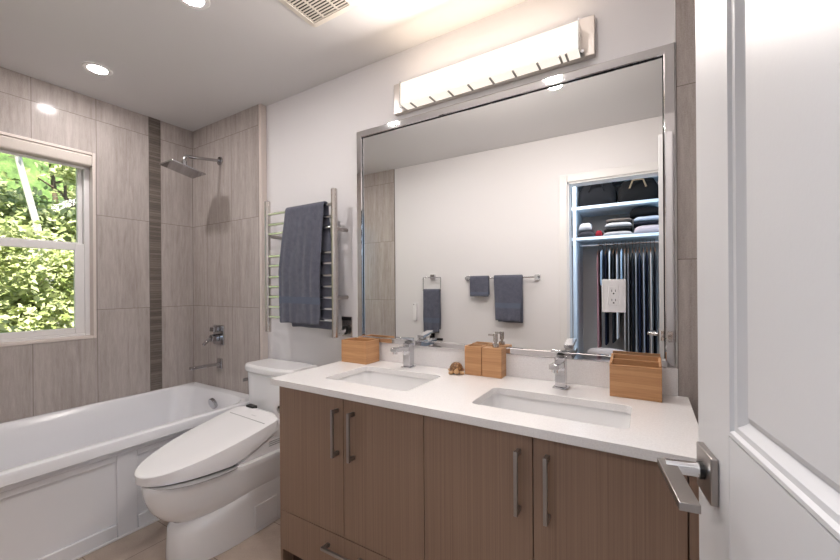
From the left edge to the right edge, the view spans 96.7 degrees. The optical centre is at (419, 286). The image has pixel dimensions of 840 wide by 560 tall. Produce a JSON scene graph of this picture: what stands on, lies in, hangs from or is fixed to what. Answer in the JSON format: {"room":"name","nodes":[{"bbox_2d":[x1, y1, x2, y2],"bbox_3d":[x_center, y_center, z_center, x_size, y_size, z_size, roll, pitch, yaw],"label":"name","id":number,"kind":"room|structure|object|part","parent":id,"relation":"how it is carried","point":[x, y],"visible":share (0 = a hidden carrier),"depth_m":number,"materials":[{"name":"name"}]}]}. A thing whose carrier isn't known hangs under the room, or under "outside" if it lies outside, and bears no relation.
{"room":"bathroom","nodes":[
{"label":"bathroom","id":0,"kind":"room"},
{"bbox_2d":[0,67,194,422],"bbox_3d":[-2.599,0.016,1.645,0.150,2.426,3.100,0,0,31],"label":"wall","id":1,"kind":"structure","parent":0,"point":[40,378],"depth_m":2.46,"materials":[{"name":"tile"}]},
{"bbox_2d":[0,131,96,346],"bbox_3d":[-2.340,-0.260,2.038,0.125,1.173,0.867,0,0,31],"label":"window","id":2,"kind":"structure","parent":1,"relation":"in","point":[80,248],"depth_m":2.36,"materials":[{"name":"white paint"}]},
{"bbox_3d":[-2.378,-0.528,2.060,0.026,0.554,0.787,0,0,31],"label":"sash","id":3,"kind":"part","parent":2,"relation":"part of","materials":[{"name":"white paint"}]},
{"bbox_3d":[-2.349,0.011,2.045,0.026,0.562,0.787,0,0,31],"label":"sash","id":4,"kind":"part","parent":2,"relation":"part of","materials":[{"name":"white paint"}]},
{"bbox_2d":[0,135,91,168],"bbox_3d":[-2.308,-0.783,2.016,0.070,0.084,0.831,0,0,31],"label":"roller blind","id":5,"kind":"object","parent":2,"relation":"attached to","point":[8,145],"visible":1,"depth_m":2.17,"materials":[{"name":"beige fabric"}]},
{"bbox_2d":[149,117,161,390],"bbox_3d":[-1.888,-0.199,2.664,0.004,2.006,0.073,0,0,31],"label":"mosaic strip","id":6,"kind":"object","parent":1,"relation":"attached to","point":[154,124],"visible":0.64,"depth_m":2.66,"materials":[{"name":"grey tile"}]},
{"bbox_2d":[77,518,280,559],"bbox_3d":[-0.800,1.266,0.623,4.270,0.100,3.220,0,0,31],"label":"floor","id":7,"kind":"structure","parent":0,"point":[149,542],"depth_m":1.74,"materials":[{"name":"beige tile"}]},
{"bbox_2d":[0,382,248,559],"bbox_3d":[-1.785,0.977,2.004,0.848,0.493,1.553,0,0,31],"label":"bathtub","id":8,"kind":"object","parent":7,"relation":"on","point":[69,490],"visible":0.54,"depth_m":1.82,"materials":[{"name":"white ceramic"}]},
{"bbox_3d":[-1.458,0.797,1.803,0.014,0.033,1.553,0,0,31],"label":"apron moulding","id":9,"kind":"part","parent":8,"relation":"part of","materials":[{"name":"white ceramic"}]},
{"bbox_2d":[0,382,248,487],"bbox_3d":[-1.786,0.934,2.004,0.848,0.408,1.553,0,0,31],"label":"basin","id":10,"kind":"object","parent":8,"relation":"in","point":[102,444],"depth_m":2.08,"materials":[{"name":"white ceramic"}]},
{"bbox_3d":[-1.411,0.793,2.544,0.076,0.077,0.039,0,0,31],"label":"overflow plate","id":11,"kind":"part","parent":8,"relation":"part of","materials":[{"name":"silver metal"}]},
{"bbox_2d":[134,358,317,559],"bbox_3d":[-1.011,0.842,1.975,0.510,0.751,0.856,0,0,31],"label":"toilet","id":12,"kind":"object","parent":7,"relation":"on","point":[216,485],"visible":0.77,"depth_m":1.76,"materials":[{"name":"white ceramic"}]},
{"bbox_3d":[-1.092,0.854,1.729,0.380,0.003,0.312,0,0,31],"label":"seat","id":13,"kind":"part","parent":12,"relation":"part of","materials":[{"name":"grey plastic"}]},
{"bbox_3d":[-1.055,0.771,1.838,0.402,0.160,0.577,0,0,34],"label":"seat lid","id":14,"kind":"part","parent":12,"relation":"part of","materials":[{"name":"white plastic"}]},
{"bbox_3d":[-0.959,1.036,1.944,0.392,0.362,0.828,0,0,31],"label":"bowl","id":15,"kind":"part","parent":12,"relation":"part of","materials":[{"name":"white ceramic"}]},
{"bbox_3d":[-0.852,0.670,2.257,0.429,0.312,0.196,0,0,31],"label":"tank","id":16,"kind":"part","parent":12,"relation":"part of","materials":[{"name":"white ceramic"}]},
{"bbox_3d":[-0.855,0.489,2.253,0.452,0.047,0.216,0,0,31],"label":"tank lid","id":17,"kind":"part","parent":12,"relation":"part of","materials":[{"name":"white ceramic"}]},
{"bbox_2d":[279,386,698,559],"bbox_3d":[0.155,0.811,1.440,1.461,0.795,0.585,0,0,31],"label":"vanity cabinet","id":18,"kind":"object","parent":7,"relation":"on","point":[359,481],"visible":0.9,"depth_m":1.17,"materials":[{"name":"brown wood"}]},
{"bbox_3d":[-0.434,0.685,1.509,0.349,0.524,0.019,0,0,31],"label":"door","id":19,"kind":"part","parent":18,"relation":"part of","materials":[{"name":"brown wood"}]},
{"bbox_3d":[-0.322,0.550,1.408,0.012,0.179,0.036,0,0,31],"label":"handle","id":20,"kind":"part","parent":18,"relation":"part of","materials":[{"name":"silver metal"}]},
{"bbox_3d":[-0.280,1.032,1.417,0.703,0.164,0.019,0,0,31],"label":"drawer","id":21,"kind":"part","parent":18,"relation":"part of","materials":[{"name":"brown wood"}]},
{"bbox_3d":[-0.295,0.999,1.393,0.180,0.012,0.036,0,0,31],"label":"handle","id":22,"kind":"part","parent":18,"relation":"part of","materials":[{"name":"silver metal"}]},
{"bbox_3d":[-0.254,0.549,1.366,0.012,0.179,0.036,0,0,31],"label":"handle","id":23,"kind":"part","parent":18,"relation":"part of","materials":[{"name":"silver metal"}]},
{"bbox_3d":[-0.133,0.683,1.325,0.351,0.524,0.019,0,0,31],"label":"door","id":24,"kind":"part","parent":18,"relation":"part of","materials":[{"name":"brown wood"}]},
{"bbox_3d":[0.170,0.681,1.141,0.351,0.524,0.019,0,0,31],"label":"door","id":25,"kind":"part","parent":18,"relation":"part of","materials":[{"name":"brown wood"}]},
{"bbox_2d":[270,343,697,461],"bbox_3d":[0.146,0.352,1.454,1.506,0.122,0.568,0,0,31],"label":"countertop","id":26,"kind":"structure","parent":18,"relation":"on","point":[668,428],"depth_m":1.31,"materials":[{"name":"white stone"}]},
{"bbox_2d":[341,337,378,364],"bbox_3d":[-0.313,0.333,1.961,0.166,0.114,0.109,0,0,31],"label":"box","id":27,"kind":"object","parent":26,"relation":"on","point":[357,350],"visible":1,"depth_m":1.92,"materials":[{"name":"brown wood"}]},
{"bbox_2d":[337,371,431,390],"bbox_3d":[-0.159,0.487,1.618,0.463,0.140,0.323,0,0,31],"label":"sink","id":28,"kind":"object","parent":26,"relation":"in","point":[376,379],"visible":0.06,"depth_m":1.77,"materials":[{"name":"white ceramic"}]},
{"bbox_2d":[390,337,415,367],"bbox_3d":[-0.082,0.311,1.767,0.054,0.155,0.155,0,0,31],"label":"faucet","id":29,"kind":"object","parent":26,"relation":"on","point":[407,348],"visible":1,"depth_m":1.79,"materials":[{"name":"silver metal"}]},
{"bbox_3d":[-0.094,0.293,1.747,0.033,0.027,0.109,0,0,31],"label":"spout","id":30,"kind":"part","parent":29,"relation":"part of","materials":[{"name":"silver metal"}]},
{"bbox_3d":[-0.072,0.248,1.784,0.037,0.030,0.106,0,0,31],"label":"lever","id":31,"kind":"part","parent":29,"relation":"part of","materials":[{"name":"silver metal"}]},
{"bbox_2d":[448,362,464,374],"bbox_3d":[0.162,0.362,1.672,0.076,0.047,0.094,0,0,5],"label":"turtle figurine","id":32,"kind":"object","parent":26,"relation":"on","point":[455,367],"visible":1,"depth_m":1.65,"materials":[{"name":"brown ceramic"}]},
{"bbox_2d":[465,344,485,375],"bbox_3d":[0.247,0.322,1.658,0.078,0.126,0.062,0,0,31],"label":"tumbler","id":33,"kind":"object","parent":26,"relation":"on","point":[473,352],"visible":0.84,"depth_m":1.63,"materials":[{"name":"brown wood"}]},
{"bbox_2d":[482,333,505,378],"bbox_3d":[0.320,0.293,1.614,0.088,0.184,0.062,0,0,31],"label":"soap dispenser","id":34,"kind":"object","parent":26,"relation":"on","point":[494,356],"visible":1,"depth_m":1.59,"materials":[{"name":"brown wood"}]},
{"bbox_2d":[479,394,630,428],"bbox_3d":[0.426,0.483,1.224,0.498,0.140,0.270,0,0,31],"label":"sink","id":35,"kind":"object","parent":26,"relation":"in","point":[609,418],"visible":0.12,"depth_m":1.32,"materials":[{"name":"white ceramic"}]},
{"bbox_2d":[549,350,569,389],"bbox_3d":[0.512,0.306,1.381,0.054,0.155,0.155,0,0,31],"label":"faucet","id":36,"kind":"object","parent":26,"relation":"on","point":[559,366],"visible":1,"depth_m":1.40,"materials":[{"name":"silver metal"}]},
{"bbox_3d":[0.499,0.288,1.362,0.033,0.027,0.109,0,0,31],"label":"spout","id":37,"kind":"part","parent":36,"relation":"part of","materials":[{"name":"silver metal"}]},
{"bbox_3d":[0.521,0.244,1.398,0.037,0.030,0.106,0,0,31],"label":"lever","id":38,"kind":"part","parent":36,"relation":"part of","materials":[{"name":"silver metal"}]},
{"bbox_3d":[0.538,0.381,1.425,0.054,0.005,0.054,0,0,31],"label":"plate","id":39,"kind":"part","parent":36,"relation":"part of","materials":[{"name":"silver metal"}]},
{"bbox_2d":[609,353,661,402],"bbox_3d":[0.757,0.314,1.312,0.155,0.136,0.094,0,0,31],"label":"organizer","id":40,"kind":"object","parent":26,"relation":"on","point":[639,377],"visible":1,"depth_m":1.28,"materials":[{"name":"brown wood"}]},
{"bbox_3d":[0.272,0.545,1.045,0.012,0.179,0.036,0,0,31],"label":"handle","id":41,"kind":"part","parent":18,"relation":"part of","materials":[{"name":"silver metal"}]},
{"bbox_3d":[0.340,0.545,1.004,0.012,0.179,0.036,0,0,31],"label":"handle","id":42,"kind":"part","parent":18,"relation":"part of","materials":[{"name":"silver metal"}]},
{"bbox_3d":[0.471,0.679,0.957,0.350,0.524,0.019,0,0,31],"label":"door","id":43,"kind":"part","parent":18,"relation":"part of","materials":[{"name":"brown wood"}]},
{"bbox_2d":[193,105,259,393],"bbox_3d":[-1.395,0.007,2.700,0.805,2.426,0.045,0,0,31],"label":"wall","id":44,"kind":"structure","parent":0,"point":[226,198],"depth_m":2.65,"materials":[{"name":"tile"}]},
{"bbox_2d":[159,155,222,178],"bbox_3d":[-1.535,-0.848,2.543,0.170,0.181,0.362,0,0,31],"label":"shower","id":45,"kind":"object","parent":44,"relation":"attached to","point":[181,167],"visible":1,"depth_m":2.49,"materials":[{"name":"silver metal"}]},
{"bbox_3d":[-1.574,-0.782,2.479,0.170,0.049,0.213,0,0,31],"label":"spray plate","id":46,"kind":"part","parent":45,"relation":"part of","materials":[{"name":"silver metal"}]},
{"bbox_3d":[-1.510,-0.862,2.584,0.022,0.116,0.251,0,0,31],"label":"shower arm","id":47,"kind":"part","parent":45,"relation":"part of","materials":[{"name":"silver metal"}]},
{"bbox_2d":[189,358,222,369],"bbox_3d":[-1.503,0.552,2.618,0.060,0.073,0.210,0,0,31],"label":"tub spout","id":48,"kind":"object","parent":44,"relation":"attached to","point":[219,363],"visible":1,"depth_m":2.64,"materials":[{"name":"silver metal"}]},
{"bbox_3d":[-1.505,0.554,2.614,0.036,0.019,0.199,0,0,31],"label":"spout","id":49,"kind":"part","parent":48,"relation":"part of","materials":[{"name":"silver metal"}]},
{"bbox_2d":[202,325,223,345],"bbox_3d":[-1.489,0.346,2.662,0.130,0.140,0.118,0,0,31],"label":"shower valve","id":50,"kind":"object","parent":44,"relation":"attached to","point":[217,337],"visible":1,"depth_m":2.68,"materials":[{"name":"silver metal"}]},
{"bbox_3d":[-1.507,0.388,2.642,0.020,0.054,0.063,0,0,31],"label":"lever","id":51,"kind":"part","parent":50,"relation":"part of","materials":[{"name":"silver metal"}]},
{"bbox_3d":[-1.480,0.303,2.688,0.060,0.035,0.044,0,0,31],"label":"diverter knob","id":52,"kind":"part","parent":50,"relation":"part of","materials":[{"name":"silver metal"}]},
{"bbox_3d":[-1.460,0.346,2.709,0.130,0.140,0.010,0,0,31],"label":"plate","id":53,"kind":"part","parent":50,"relation":"part of","materials":[{"name":"silver metal"}]},
{"bbox_2d":[258,104,267,359],"bbox_3d":[-1.040,0.005,2.483,0.027,2.426,0.045,0,0,31],"label":"trim","id":54,"kind":"structure","parent":44,"relation":"attached to","point":[261,108],"depth_m":2.47,"materials":[{"name":"beige tile"}]},
{"bbox_2d":[0,0,527,131],"bbox_3d":[-0.818,-1.260,0.623,4.270,0.100,3.220,0,0,31],"label":"ceiling","id":55,"kind":"structure","parent":0,"point":[172,62],"depth_m":1.86,"materials":[{"name":"white paint"}]},
{"bbox_2d":[82,62,112,75],"bbox_3d":[-1.776,-1.198,2.057,0.132,0.007,0.132,0,0,31],"label":"recessed light","id":56,"kind":"object","parent":55,"relation":"in","point":[95,68],"visible":1,"depth_m":2.05,"materials":[{"name":"white paint"}]},
{"bbox_2d":[179,0,210,9],"bbox_3d":[-0.950,-1.205,1.558,0.132,0.007,0.132,0,0,31],"label":"recessed light","id":57,"kind":"object","parent":55,"relation":"in","point":[195,4],"visible":1,"depth_m":1.59,"materials":[{"name":"white paint"}]},
{"bbox_2d":[278,0,358,26],"bbox_3d":[-0.446,-1.202,1.542,0.283,0.019,0.287,0,0,31],"label":"ceiling vent","id":58,"kind":"object","parent":55,"relation":"in","point":[307,10],"visible":1,"depth_m":1.61,"materials":[{"name":"beige plastic"}]},
{"bbox_2d":[285,0,348,22],"bbox_3d":[-0.446,-1.196,1.542,0.211,0.002,0.218,0,0,31],"label":"grille","id":59,"kind":"object","parent":58,"relation":"attached to","point":[310,10],"depth_m":1.60,"materials":[{"name":"beige plastic"}]},
{"bbox_2d":[266,0,677,367],"bbox_3d":[-0.002,-0.003,1.946,4.270,2.426,0.120,0,0,31],"label":"wall","id":60,"kind":"structure","parent":0,"point":[311,133],"depth_m":2.10,"materials":[{"name":"white paint"}]},
{"bbox_2d":[264,188,349,337],"bbox_3d":[-0.685,-0.129,2.223,0.612,0.817,0.117,0,0,31],"label":"towel warmer","id":61,"kind":"object","parent":60,"relation":"attached to","point":[334,227],"visible":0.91,"depth_m":2.08,"materials":[{"name":"silver metal"}]},
{"bbox_3d":[-0.952,-0.127,2.338,0.035,0.817,0.035,0,0,31],"label":"post","id":62,"kind":"part","parent":61,"relation":"part of","materials":[{"name":"silver metal"}]},
{"bbox_2d":[278,201,331,329],"bbox_3d":[-0.667,-0.119,2.157,0.403,0.717,0.059,0,0,31],"label":"bath towel","id":63,"kind":"object","parent":61,"relation":"hanging from","point":[304,238],"visible":0.97,"depth_m":2.12,"materials":[{"name":"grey fabric"}]},
{"bbox_3d":[-0.467,-0.130,2.042,0.035,0.817,0.035,0,0,31],"label":"post","id":64,"kind":"part","parent":61,"relation":"part of","materials":[{"name":"silver metal"}]},
{"bbox_2d":[342,316,352,336],"bbox_3d":[-0.415,0.226,2.123,0.076,0.115,0.010,0,0,31],"label":"switch plate","id":65,"kind":"object","parent":60,"relation":"attached to","point":[346,320],"visible":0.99,"depth_m":2.12,"materials":[{"name":"silver metal"}]},
{"bbox_2d":[342,317,351,320],"bbox_3d":[-0.417,0.180,2.121,0.072,0.018,0.004,0,0,31],"label":"switch","id":66,"kind":"object","parent":65,"relation":"attached to","point":[343,318],"depth_m":2.12,"materials":[{"name":"black plastic"}]},
{"bbox_2d":[394,15,595,115],"bbox_3d":[0.256,-0.963,1.657,0.942,0.158,0.097,0,0,31],"label":"vanity light","id":67,"kind":"object","parent":60,"relation":"attached to","point":[573,42],"visible":1,"depth_m":1.57,"materials":[{"name":"white glass"}]},
{"bbox_3d":[-0.080,-0.944,1.845,0.003,0.114,0.069,0,0,31],"label":"plate","id":68,"kind":"part","parent":67,"relation":"part of","materials":[{"name":"white glass"}]},
{"bbox_3d":[0.610,-0.950,1.424,0.003,0.114,0.069,0,0,31],"label":"plate","id":69,"kind":"part","parent":67,"relation":"part of","materials":[{"name":"silver metal"}]},
{"bbox_2d":[356,42,676,367],"bbox_3d":[0.280,-0.281,1.682,1.444,1.142,0.021,0,0,31],"label":"wall mirror","id":70,"kind":"object","parent":60,"relation":"attached to","point":[506,213],"visible":0.94,"depth_m":1.57,"materials":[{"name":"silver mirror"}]},
{"bbox_2d":[602,279,625,312],"bbox_3d":[0.732,0.033,1.411,0.081,0.125,0.009,0,0,31],"label":"power outlet","id":71,"kind":"object","parent":70,"relation":"attached to","point":[613,290],"visible":1,"depth_m":1.41,"materials":[{"name":"white plastic"}]},
{"bbox_2d":[608,286,618,304],"bbox_3d":[0.730,0.033,1.408,0.035,0.072,0.002,0,0,31],"label":"receptacle","id":72,"kind":"object","parent":71,"relation":"attached to","point":[613,291],"depth_m":1.41,"materials":[{"name":"white plastic"}]},
{"bbox_2d":[379,343,677,395],"bbox_3d":[0.280,0.338,1.693,1.466,0.096,0.020,0,0,31],"label":"backsplash","id":73,"kind":"structure","parent":60,"relation":"attached to","point":[591,373],"depth_m":1.56,"materials":[{"name":"white stone"}]},
{"bbox_2d":[675,7,677,365],"bbox_3d":[0.902,-0.472,1.314,0.002,1.501,0.013,0,0,31],"label":"trim","id":74,"kind":"structure","parent":60,"relation":"attached to","point":[675,7],"depth_m":1.31,"materials":[{"name":"white paint"}]},
{"bbox_2d":[675,0,697,421],"bbox_3d":[1.295,-0.013,1.077,0.911,2.426,0.012,0,0,31],"label":"tiled wall","id":75,"kind":"structure","parent":60,"relation":"attached to","point":[685,9],"depth_m":1.29,"materials":[{"name":"porcelain tile"},{"name":"grout"}]},
{"bbox_3d":[-0.893,0.004,0.457,4.000,2.426,0.120,0,0,31],"label":"wall","id":76,"kind":"structure","parent":0,"visible":0},
{"bbox_2d":[657,0,839,559],"bbox_3d":[0.324,0.184,0.251,0.167,2.023,0.769,0,0,22],"label":"door","id":77,"kind":"structure","parent":76,"relation":"in","point":[766,469],"depth_m":0.40,"materials":[{"name":"white paint"}]},
{"bbox_3d":[0.357,0.272,0.519,0.023,0.011,0.130,0,0,22],"label":"lever","id":78,"kind":"part","parent":77,"relation":"part of","materials":[{"name":"silver metal"}]},
{"bbox_3d":[0.422,0.273,0.549,0.010,0.066,0.066,0,0,22],"label":"handle","id":79,"kind":"part","parent":77,"relation":"part of","materials":[{"name":"silver metal"}]},
{"bbox_3d":[0.307,-0.254,0.251,0.014,0.899,0.502,0,0,22],"label":"panel moulding","id":80,"kind":"part","parent":77,"relation":"part of","materials":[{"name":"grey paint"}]},
{"bbox_3d":[0.311,-0.254,0.250,0.005,0.840,0.443,0,0,22],"label":"raised panel","id":81,"kind":"part","parent":77,"relation":"part of","materials":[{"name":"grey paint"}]},
{"label":"outside","id":82,"kind":"structure","parent":0,"visible":0},
{"bbox_3d":[-6.537,1.708,5.872,10.700,0.300,18.000,0,0,31],"label":"ground","id":83,"kind":"structure","parent":82,"visible":0},
{"bbox_2d":[0,210,75,332],"bbox_3d":[-3.563,0.393,2.958,1.343,2.288,2.318,0,0,35],"label":"shrub","id":84,"kind":"object","parent":83,"relation":"on","point":[36,309],"visible":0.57,"depth_m":3.07,"materials":[{"name":"green plant"}]},
{"bbox_2d":[0,155,75,325],"bbox_3d":[-4.473,-0.136,4.721,1.844,3.360,2.450,0,0,43],"label":"maple tree","id":85,"kind":"object","parent":83,"relation":"on","point":[11,201],"visible":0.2,"depth_m":4.26,"materials":[{"name":"green plant"}]},
{"bbox_2d":[0,164,75,217],"bbox_3d":[-7.410,-1.198,7.648,1.604,5.535,5.134,0,0,31],"label":"dense tree","id":86,"kind":"object","parent":83,"relation":"on","point":[53,180],"visible":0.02,"depth_m":7.62,"materials":[{"name":"green plant"}]},
{"bbox_2d":[14,155,65,325],"bbox_3d":[-3.968,-0.631,3.603,1.383,4.357,1.652,0,0,-14],"label":"birch tree","id":87,"kind":"object","parent":83,"relation":"on","point":[19,161],"visible":0.02,"depth_m":3.76,"materials":[{"name":"beige plant"}]},
{"bbox_2d":[37,164,75,210],"bbox_3d":[-5.695,-1.181,6.081,1.782,5.468,3.523,0,0,29],"label":"dense tree","id":88,"kind":"object","parent":83,"relation":"on","point":[72,194],"visible":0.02,"depth_m":6.06,"materials":[{"name":"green plant"}]},
{"bbox_3d":[-0.574,0.534,1.703,0.054,0.050,0.135,0,0,31],"label":"toilet paper holder","id":89,"kind":"object","parent":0,"visible":0},
{"bbox_2d":[274,401,279,418],"bbox_3d":[-0.599,0.548,1.704,0.080,0.080,0.100,0,0,31],"label":"toilet paper roll","id":90,"kind":"object","parent":89,"relation":"hanging from","point":[276,410],"visible":0.16,"depth_m":1.67,"materials":[{"name":"white paper"}]},
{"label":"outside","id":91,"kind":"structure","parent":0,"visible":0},
{"bbox_2d":[0,153,73,308],"bbox_3d":[-10.454,-2.813,8.243,4.600,8.800,18.000,0,0,31],"label":"bank","id":92,"kind":"object","parent":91,"point":[8,165],"depth_m":8.85,"materials":[{"name":"green plant"}]}
]}

